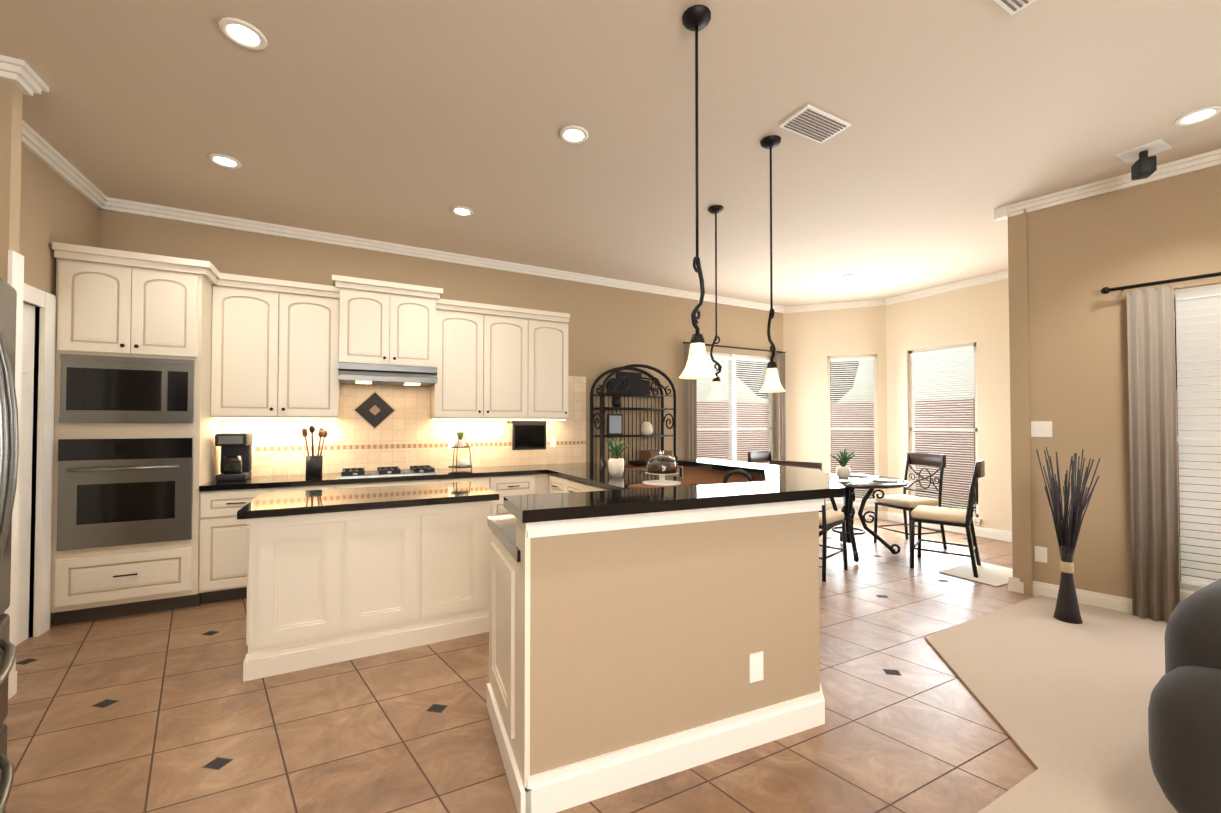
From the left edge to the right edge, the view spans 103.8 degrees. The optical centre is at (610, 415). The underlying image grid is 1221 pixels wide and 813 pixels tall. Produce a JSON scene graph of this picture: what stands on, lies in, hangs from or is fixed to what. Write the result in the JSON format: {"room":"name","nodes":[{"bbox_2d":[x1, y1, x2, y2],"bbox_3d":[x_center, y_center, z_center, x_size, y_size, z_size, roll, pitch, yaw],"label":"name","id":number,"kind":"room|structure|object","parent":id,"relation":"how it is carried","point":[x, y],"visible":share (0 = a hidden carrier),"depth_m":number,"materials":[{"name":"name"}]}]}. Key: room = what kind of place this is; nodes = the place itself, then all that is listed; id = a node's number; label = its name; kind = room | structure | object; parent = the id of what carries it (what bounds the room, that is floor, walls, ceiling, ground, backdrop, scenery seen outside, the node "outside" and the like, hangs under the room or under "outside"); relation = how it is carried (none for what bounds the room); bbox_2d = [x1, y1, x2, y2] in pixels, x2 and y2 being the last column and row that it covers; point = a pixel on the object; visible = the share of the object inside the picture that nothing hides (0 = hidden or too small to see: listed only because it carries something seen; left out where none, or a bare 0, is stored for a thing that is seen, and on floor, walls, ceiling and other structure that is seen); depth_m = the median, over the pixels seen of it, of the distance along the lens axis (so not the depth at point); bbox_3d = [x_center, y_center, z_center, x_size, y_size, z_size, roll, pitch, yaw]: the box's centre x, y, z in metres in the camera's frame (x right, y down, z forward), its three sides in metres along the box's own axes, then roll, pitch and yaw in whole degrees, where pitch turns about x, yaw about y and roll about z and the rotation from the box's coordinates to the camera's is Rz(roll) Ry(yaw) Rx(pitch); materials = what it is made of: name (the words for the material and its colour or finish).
{"room":"kitchen","nodes":[
{"label":"kitchen","id":0,"kind":"room"},
{"bbox_2d":[0,79,23,675],"bbox_3d":[-3.015,-0.169,2.254,0.295,3.050,0.090,1,-1,-28],"label":"wall","id":1,"kind":"structure","parent":0,"point":[11,257],"depth_m":2.32,"materials":[{"name":"paint"}]},
{"bbox_2d":[8,671,16,699],"bbox_3d":[-3.015,1.301,2.229,0.296,0.110,0.112,1,-1,-28],"label":"baseboard return","id":2,"kind":"object","parent":1,"relation":"attached to","point":[12,686],"visible":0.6,"depth_m":2.32,"materials":[{"name":"white wood"}]},
{"bbox_2d":[19,145,98,637],"bbox_3d":[-2.160,-0.204,0.201,0.120,3.050,7.990,1,-1,-28],"label":"wall","id":3,"kind":"structure","parent":0,"point":[55,207],"depth_m":3.01,"materials":[{"name":"paint"}]},
{"bbox_2d":[16,303,34,645],"bbox_3d":[-3.431,0.338,2.637,0.048,2.050,0.740,1,-1,-28],"label":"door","id":4,"kind":"structure","parent":3,"relation":"attached to","point":[24,531],"depth_m":2.91,"materials":[{"name":"white"}]},
{"bbox_2d":[23,283,56,637],"bbox_3d":[-3.441,0.288,2.653,0.125,2.150,0.947,1,-1,-28],"label":"door frame","id":5,"kind":"structure","parent":3,"relation":"attached to","point":[46,302],"depth_m":3.01,"materials":[{"name":"white wood"}]},
{"bbox_2d":[22,120,109,207],"bbox_3d":[-2.059,-1.687,0.232,0.065,0.082,7.664,1,-1,-28],"label":"crown molding","id":6,"kind":"structure","parent":3,"relation":"attached to","point":[36,144],"depth_m":3.13,"materials":[{"name":"white wood"}]},
{"bbox_2d":[99,209,782,475],"bbox_3d":[-0.759,-0.115,5.399,7.470,3.050,0.120,1,-1,-28],"label":"wall","id":7,"kind":"structure","parent":0,"point":[609,328],"depth_m":5.51,"materials":[{"name":"paint"}]},
{"bbox_2d":[98,198,789,312],"bbox_3d":[-0.662,-1.600,5.370,7.350,0.082,0.065,1,-1,-28],"label":"crown molding","id":8,"kind":"structure","parent":7,"relation":"attached to","point":[116,205],"depth_m":4.60,"materials":[{"name":"white wood"}]},
{"bbox_2d":[682,342,785,352],"bbox_3d":[1.739,-0.939,6.625,1.840,0.022,0.080,1,-1,-28],"label":"curtain rod","id":9,"kind":"object","parent":7,"relation":"attached to","point":[736,347],"visible":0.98,"depth_m":6.59,"materials":[{"name":"black metal"}]},
{"bbox_2d":[685,344,696,458],"bbox_3d":[1.041,0.242,6.192,0.180,2.338,0.046,1,-1,-28],"label":"curtain","id":10,"kind":"object","parent":9,"relation":"hanging from","point":[690,418],"visible":0.4,"depth_m":6.19,"materials":[{"name":"fabric"}]},
{"bbox_2d":[775,353,785,460],"bbox_3d":[2.472,0.255,6.952,0.180,2.338,0.046,1,-1,-28],"label":"curtain","id":11,"kind":"object","parent":9,"relation":"hanging from","point":[780,420],"visible":0.6,"depth_m":6.95,"materials":[{"name":"fabric"}]},
{"bbox_2d":[697,352,772,463],"bbox_3d":[1.724,0.217,6.677,1.580,2.170,0.130,1,-1,-28],"label":"window","id":12,"kind":"structure","parent":7,"relation":"in","point":[733,428],"depth_m":6.69,"materials":[{"name":"white"}]},
{"bbox_2d":[2,518,1218,812],"bbox_3d":[1.279,1.400,1.900,9.175,0.100,8.175,1,-1,-28],"label":"floor","id":13,"kind":"structure","parent":0,"point":[164,712],"depth_m":2.09,"materials":[{"name":"tile"}]},
{"bbox_2d":[0,278,18,812],"bbox_3d":[-1.839,0.454,0.953,0.821,1.760,0.910,1,-1,-41],"label":"refrigerator","id":14,"kind":"object","parent":13,"relation":"on","point":[9,442],"visible":1,"depth_m":1.29,"materials":[{"name":"grey metal"}]},
{"bbox_2d":[50,242,197,625],"bbox_3d":[-3.428,0.133,3.523,0.720,2.490,0.675,1,-1,-28],"label":"tall cabinet","id":15,"kind":"object","parent":13,"relation":"on","point":[168,369],"depth_m":3.25,"materials":[{"name":"beige wood"}]},
{"bbox_2d":[243,501,492,681],"bbox_3d":[-1.478,0.953,3.067,1.282,0.835,0.699,1,-1,-28],"label":"kitchen island","id":16,"kind":"object","parent":13,"relation":"on","point":[339,575],"depth_m":2.71,"materials":[{"name":"beige wood"}]},
{"bbox_2d":[237,481,498,520],"bbox_3d":[-1.476,0.515,3.071,1.340,0.041,0.750,1,-1,-28],"label":"island countertop","id":17,"kind":"structure","parent":16,"relation":"on","point":[290,503],"depth_m":2.88,"materials":[{"name":"black stone"}]},
{"bbox_2d":[194,260,607,606],"bbox_3d":[-1.622,0.132,4.481,3.370,2.525,0.675,1,-1,-28],"label":"kitchen cabinets","id":18,"kind":"object","parent":13,"relation":"on","point":[392,372],"depth_m":4.23,"materials":[{"name":"beige wood"}]},
{"bbox_2d":[215,433,252,480],"bbox_3d":[-3.010,0.322,3.831,0.200,0.370,0.265,1,-1,-28],"label":"coffee maker","id":19,"kind":"object","parent":18,"relation":"on","point":[236,457],"visible":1,"depth_m":3.77,"materials":[{"name":"black plastic"}]},
{"bbox_2d":[302,425,327,476],"bbox_3d":[-2.531,0.295,4.100,0.192,0.433,0.149,1,-1,-28],"label":"utensil crock","id":20,"kind":"object","parent":18,"relation":"on","point":[314,466],"visible":1,"depth_m":4.05,"materials":[{"name":"black ceramic"}]},
{"bbox_2d":[448,427,471,470],"bbox_3d":[-1.457,0.314,4.647,0.230,0.414,0.224,1,-1,-28],"label":"tiered stand","id":21,"kind":"object","parent":18,"relation":"on","point":[460,443],"visible":1,"depth_m":4.62,"materials":[{"name":"black metal"}]},
{"bbox_2d":[507,421,546,449],"bbox_3d":[-0.883,0.203,5.084,0.380,0.304,0.182,1,-1,-28],"label":"tv","id":22,"kind":"object","parent":18,"relation":"attached to","point":[528,435],"visible":0.98,"depth_m":5.00,"materials":[{"name":"black"}]},
{"bbox_2d":[590,364,682,476],"bbox_3d":[0.311,0.408,5.635,1.026,2.023,0.430,1,-1,-28],"label":"rack","id":23,"kind":"object","parent":13,"relation":"on","point":[630,384],"visible":0.75,"depth_m":5.70,"materials":[{"name":"black metal"}]},
{"bbox_2d":[487,458,844,812],"bbox_3d":[-0.049,0.840,3.226,2.018,1.067,3.063,1,-1,-28],"label":"kitchen island","id":24,"kind":"object","parent":13,"relation":"on","point":[639,636],"visible":0.98,"depth_m":1.82,"materials":[{"name":"paint"}]},
{"bbox_2d":[606,438,630,476],"bbox_3d":[0.048,0.349,4.055,0.191,0.324,0.236,1,-1,-28],"label":"potted plant","id":25,"kind":"object","parent":24,"relation":"on","point":[616,466],"visible":1,"depth_m":4.01,"materials":[{"name":"beige"}]},
{"bbox_2d":[628,450,693,488],"bbox_3d":[0.356,0.368,3.322,0.280,0.260,0.400,-1,-1,42],"label":"cake stand","id":26,"kind":"object","parent":24,"relation":"on","point":[661,465],"visible":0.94,"depth_m":3.25,"materials":[{"name":"clear glass"}]},
{"bbox_2d":[748,450,771,464],"bbox_3d":[1.947,0.917,5.598,0.478,0.997,0.543,1,-1,-38],"label":"toaster","id":27,"kind":"object","parent":13,"relation":"on","point":[760,456],"visible":0.06,"depth_m":5.82,"materials":[{"name":"silver metal"}]},
{"bbox_2d":[772,460,847,581],"bbox_3d":[1.792,0.895,4.330,0.543,0.997,0.478,1,-1,-43],"label":"dining chair","id":28,"kind":"object","parent":13,"relation":"on","point":[828,519],"visible":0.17,"depth_m":4.14,"materials":[{"name":"black metal"}]},
{"bbox_2d":[819,473,909,561],"bbox_3d":[2.455,1.014,4.946,1.090,0.760,1.090,1,-1,-28],"label":"dining table","id":29,"kind":"object","parent":13,"relation":"on","point":[852,482],"visible":0.67,"depth_m":4.83,"materials":[{"name":"dark iron"},{"name":"glass"}]},
{"bbox_2d":[831,449,854,478],"bbox_3d":[2.418,0.490,4.959,0.234,0.309,0.203,1,-1,-28],"label":"potted plant","id":30,"kind":"object","parent":29,"relation":"on","point":[843,470],"visible":1,"depth_m":4.92,"materials":[{"name":"beige"}]},
{"bbox_2d":[874,452,946,551],"bbox_3d":[3.259,0.910,5.208,0.543,0.997,0.478,0,-1,-18],"label":"dining chair","id":31,"kind":"object","parent":13,"relation":"on","point":[904,502],"visible":0.94,"depth_m":5.18,"materials":[{"name":"black metal"}]},
{"bbox_2d":[910,459,984,577],"bbox_3d":[3.102,0.897,4.404,0.543,0.997,0.478,-1,-1,40],"label":"dining chair","id":32,"kind":"object","parent":13,"relation":"on","point":[921,514],"visible":0.98,"depth_m":4.29,"materials":[{"name":"black metal"}]},
{"bbox_2d":[939,562,1012,586],"bbox_3d":[3.313,1.384,4.218,0.660,0.012,0.440,1,-1,-28],"label":"floor mat","id":33,"kind":"object","parent":13,"relation":"on","point":[993,575],"visible":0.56,"depth_m":4.19,"materials":[{"name":"beige"}]},
{"bbox_2d":[925,595,1177,812],"bbox_3d":[1.985,1.319,0.479,7.487,0.014,4.400,1,-1,-28],"label":"floor carpet","id":34,"kind":"object","parent":13,"relation":"on","point":[1065,705],"visible":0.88,"depth_m":2.32,"materials":[{"name":"beige carpet"}]},
{"bbox_2d":[1036,447,1099,623],"bbox_3d":[3.075,0.793,3.195,0.326,1.159,0.311,1,-1,-28],"label":"vase","id":35,"kind":"object","parent":34,"relation":"on","point":[1067,610],"visible":1,"depth_m":3.17,"materials":[{"name":"black"}]},
{"bbox_2d":[1148,579,1220,812],"bbox_3d":[2.804,0.925,1.452,2.100,0.806,1.180,1,-1,-28],"label":"sofa","id":36,"kind":"object","parent":34,"relation":"on","point":[1184,719],"visible":1,"depth_m":1.44,"materials":[{"name":"fabric"}]},
{"bbox_2d":[0,0,1220,306],"bbox_3d":[1.279,-1.749,1.954,9.175,0.100,8.175,1,-1,-28],"label":"ceiling","id":37,"kind":"structure","parent":0,"point":[408,122],"depth_m":2.71,"materials":[{"name":"paint"}]},
{"bbox_2d":[0,55,48,95],"bbox_3d":[-2.993,-1.652,2.291,0.345,0.082,0.210,1,-1,-28],"label":"crown molding","id":38,"kind":"object","parent":37,"relation":"attached to","point":[24,77],"visible":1,"depth_m":2.31,"materials":[{"name":"white wood"}]},
{"bbox_2d":[208,153,241,168],"bbox_3d":[-2.533,-1.673,3.147,0.174,0.010,0.171,1,-1,-28],"label":"recessed light","id":39,"kind":"object","parent":37,"relation":"in","point":[222,160],"visible":1,"depth_m":3.14,"materials":[{"name":"white"}]},
{"bbox_2d":[218,17,266,49],"bbox_3d":[-1.627,-1.691,2.123,0.174,0.010,0.171,1,-1,-28],"label":"recessed light","id":40,"kind":"object","parent":37,"relation":"in","point":[242,33],"visible":1,"depth_m":2.12,"materials":[{"name":"white"}]},
{"bbox_2d":[451,206,472,215],"bbox_3d":[-1.205,-1.661,3.886,0.174,0.010,0.171,1,-1,-28],"label":"recessed light","id":41,"kind":"object","parent":37,"relation":"in","point":[461,211],"visible":0.98,"depth_m":3.88,"materials":[{"name":"white"}]},
{"bbox_2d":[559,125,587,143],"bbox_3d":[-0.218,-1.678,2.859,0.174,0.010,0.171,1,-1,-28],"label":"recessed light","id":42,"kind":"object","parent":37,"relation":"in","point":[573,134],"visible":1,"depth_m":2.86,"materials":[{"name":"white"}]},
{"bbox_2d":[679,5,715,378],"bbox_3d":[0.366,-0.929,2.024,0.155,1.536,0.155,1,-1,-28],"label":"pendant light","id":43,"kind":"object","parent":37,"relation":"hanging from","point":[696,18],"visible":1,"depth_m":2.01,"materials":[{"name":"black metal"}]},
{"bbox_2d":[707,205,725,399],"bbox_3d":[0.845,-0.898,3.829,0.155,1.536,0.155,1,-1,-28],"label":"pendant light","id":44,"kind":"object","parent":37,"relation":"hanging from","point":[716,393],"visible":0.98,"depth_m":3.82,"materials":[{"name":"black metal"}]},
{"bbox_2d":[759,135,784,392],"bbox_3d":[0.979,-0.914,2.916,0.155,1.536,0.155,1,-1,-28],"label":"pendant light","id":45,"kind":"object","parent":37,"relation":"hanging from","point":[772,384],"visible":1,"depth_m":2.90,"materials":[{"name":"black metal"}]},
{"bbox_2d":[779,104,850,142],"bbox_3d":[1.180,-1.677,2.764,0.360,0.016,0.200,1,-1,-28],"label":"ceiling vent","id":46,"kind":"object","parent":37,"relation":"in","point":[813,123],"visible":1,"depth_m":2.75,"materials":[{"name":"white metal"}]},
{"bbox_2d":[842,274,857,278],"bbox_3d":[2.806,-1.631,5.608,0.174,0.010,0.171,1,-1,-28],"label":"recessed light","id":47,"kind":"object","parent":37,"relation":"in","point":[850,276],"visible":0.94,"depth_m":5.61,"materials":[{"name":"white"}]},
{"bbox_2d":[994,0,1035,14],"bbox_3d":[1.578,-1.693,1.843,0.360,0.016,0.200,1,-1,-28],"label":"ceiling vent","id":48,"kind":"object","parent":37,"relation":"in","point":[1012,7],"visible":0.94,"depth_m":1.96,"materials":[{"name":"white metal"}]},
{"bbox_2d":[1115,138,1171,179],"bbox_3d":[3.379,-1.600,3.035,0.200,0.160,0.200,1,-1,-28],"label":"ceiling speaker","id":49,"kind":"object","parent":37,"relation":"attached to","point":[1144,166],"visible":1,"depth_m":3.01,"materials":[{"name":"black plastic"}]},
{"bbox_2d":[1174,105,1220,125],"bbox_3d":[3.294,-1.681,2.686,0.174,0.010,0.171,1,-1,-28],"label":"recessed light","id":50,"kind":"object","parent":37,"relation":"in","point":[1198,115],"visible":0.98,"depth_m":2.68,"materials":[{"name":"white"}]},
{"bbox_2d":[783,306,887,511],"bbox_3d":[3.221,-0.089,6.923,1.445,3.050,0.120,0,-1,20],"label":"wall","id":51,"kind":"structure","parent":0,"point":[812,340],"depth_m":6.93,"materials":[{"name":"paint"}]},
{"bbox_2d":[826,354,881,509],"bbox_3d":[3.436,0.219,6.801,0.706,2.170,0.120,0,-1,20],"label":"window","id":52,"kind":"structure","parent":51,"relation":"in","point":[870,502],"depth_m":6.79,"materials":[{"name":"white"}]},
{"bbox_2d":[826,508,887,519],"bbox_3d":[3.196,1.379,6.831,1.345,0.110,0.022,0,-1,20],"label":"baseboard","id":53,"kind":"structure","parent":51,"relation":"attached to","point":[882,515],"depth_m":6.66,"materials":[{"name":"white"}]},
{"bbox_2d":[886,278,1011,531],"bbox_3d":[4.426,-0.111,5.644,0.120,3.050,2.310,1,-1,-28],"label":"wall","id":54,"kind":"structure","parent":0,"point":[978,315],"depth_m":5.67,"materials":[{"name":"paint"}]},
{"bbox_2d":[907,342,981,524],"bbox_3d":[4.175,0.206,6.037,0.120,2.170,0.870,1,-1,-28],"label":"window","id":55,"kind":"structure","parent":54,"relation":"in","point":[938,351],"depth_m":6.00,"materials":[{"name":"white"}]},
{"bbox_2d":[888,512,1011,541],"bbox_3d":[4.336,1.359,5.638,0.022,0.110,2.190,1,-1,-28],"label":"baseboard","id":56,"kind":"structure","parent":54,"relation":"attached to","point":[987,533],"depth_m":5.67,"materials":[{"name":"white"}]},
{"bbox_2d":[1008,209,1032,595],"bbox_3d":[4.048,-0.136,4.203,1.900,3.050,0.120,1,-1,-28],"label":"wall","id":57,"kind":"structure","parent":0,"point":[1020,416],"depth_m":3.75,"materials":[{"name":"paint"}]},
{"bbox_2d":[1008,576,1012,590],"bbox_3d":[4.005,1.335,4.236,1.922,0.110,0.022,1,-1,-28],"label":"baseboard","id":58,"kind":"structure","parent":57,"relation":"attached to","point":[1010,584],"depth_m":3.78,"materials":[{"name":"white wood"}]},
{"bbox_2d":[1028,165,1220,598],"bbox_3d":[4.836,-0.172,2.059,0.120,3.050,4.820,1,-1,-42],"label":"wall","id":59,"kind":"structure","parent":0,"point":[1083,253],"depth_m":3.44,"materials":[{"name":"paint"}]},
{"bbox_2d":[1035,546,1046,562],"bbox_3d":[3.292,1.058,3.662,0.006,0.115,0.070,1,-1,-42],"label":"wall outlet plate","id":60,"kind":"object","parent":59,"relation":"attached to","point":[1040,554],"visible":1,"depth_m":3.66,"materials":[{"name":"white plastic"}]},
{"bbox_2d":[1031,421,1051,436],"bbox_3d":[3.300,0.100,3.666,0.010,0.120,0.120,1,-1,-42],"label":"switch plate","id":61,"kind":"object","parent":59,"relation":"attached to","point":[1041,428],"visible":1,"depth_m":3.67,"materials":[{"name":"white plastic"}]},
{"bbox_2d":[1009,576,1131,612],"bbox_3d":[4.738,1.298,2.041,0.022,0.110,4.721,1,-1,-42],"label":"baseboard","id":62,"kind":"structure","parent":59,"relation":"attached to","point":[1117,603],"depth_m":3.47,"materials":[{"name":"white wood"}]},
{"bbox_2d":[994,149,1220,220],"bbox_3d":[4.696,-1.655,2.138,1.214,0.082,4.551,1,-1,-28],"label":"crown molding","id":63,"kind":"structure","parent":59,"relation":"attached to","point":[1210,159],"depth_m":3.39,"materials":[{"name":"white wood"}]},
{"bbox_2d":[1101,272,1220,293],"bbox_3d":[4.174,-0.897,2.656,0.094,0.050,2.035,1,-1,-42],"label":"curtain rod","id":64,"kind":"object","parent":59,"relation":"attached to","point":[1105,290],"visible":1,"depth_m":3.18,"materials":[{"name":"black metal"}]},
{"bbox_2d":[1127,285,1179,622],"bbox_3d":[3.625,0.251,3.202,0.050,2.218,0.210,1,-1,-42],"label":"curtain","id":65,"kind":"object","parent":64,"relation":"hanging from","point":[1153,462],"visible":0.92,"depth_m":3.20,"materials":[{"name":"fabric"}]},
{"bbox_2d":[1174,284,1220,601],"bbox_3d":[4.272,0.178,2.628,0.120,2.070,1.650,1,-1,-42],"label":"window","id":66,"kind":"structure","parent":59,"relation":"in","point":[1186,590],"depth_m":3.15,"materials":[{"name":"white"}]},
{"bbox_2d":[1175,288,1220,586],"bbox_3d":[4.270,0.134,2.627,0.036,1.913,1.490,1,-1,-42],"label":"window blinds","id":67,"kind":"object","parent":66,"relation":"attached to","point":[1198,315],"visible":1,"depth_m":3.11,"materials":[{"name":"white plastic"}]},
{"label":"outside","id":68,"kind":"structure","parent":0,"visible":0},
{"bbox_2d":[854,490,1220,572],"bbox_3d":[5.010,1.918,16.115,36.000,0.050,36.000,1,-1,-28],"label":"ground","id":69,"kind":"structure","parent":68,"point":[865,492],"depth_m":6.66,"materials":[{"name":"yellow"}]},
{"bbox_2d":[697,389,1220,533],"bbox_3d":[3.699,0.624,4.741,17.000,2.150,13.100,1,-1,-28],"label":"fence","id":70,"kind":"object","parent":69,"relation":"on","point":[842,450],"visible":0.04,"depth_m":10.60,"materials":[{"name":"brown"}]},
{"bbox_2d":[736,298,1220,403],"bbox_3d":[10.196,-2.087,14.368,8.860,7.900,12.255,1,-1,-28],"label":"tree","id":71,"kind":"object","parent":69,"relation":"on","point":[1176,355],"depth_m":16.12,"materials":[{"name":"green plant"}]}
]}

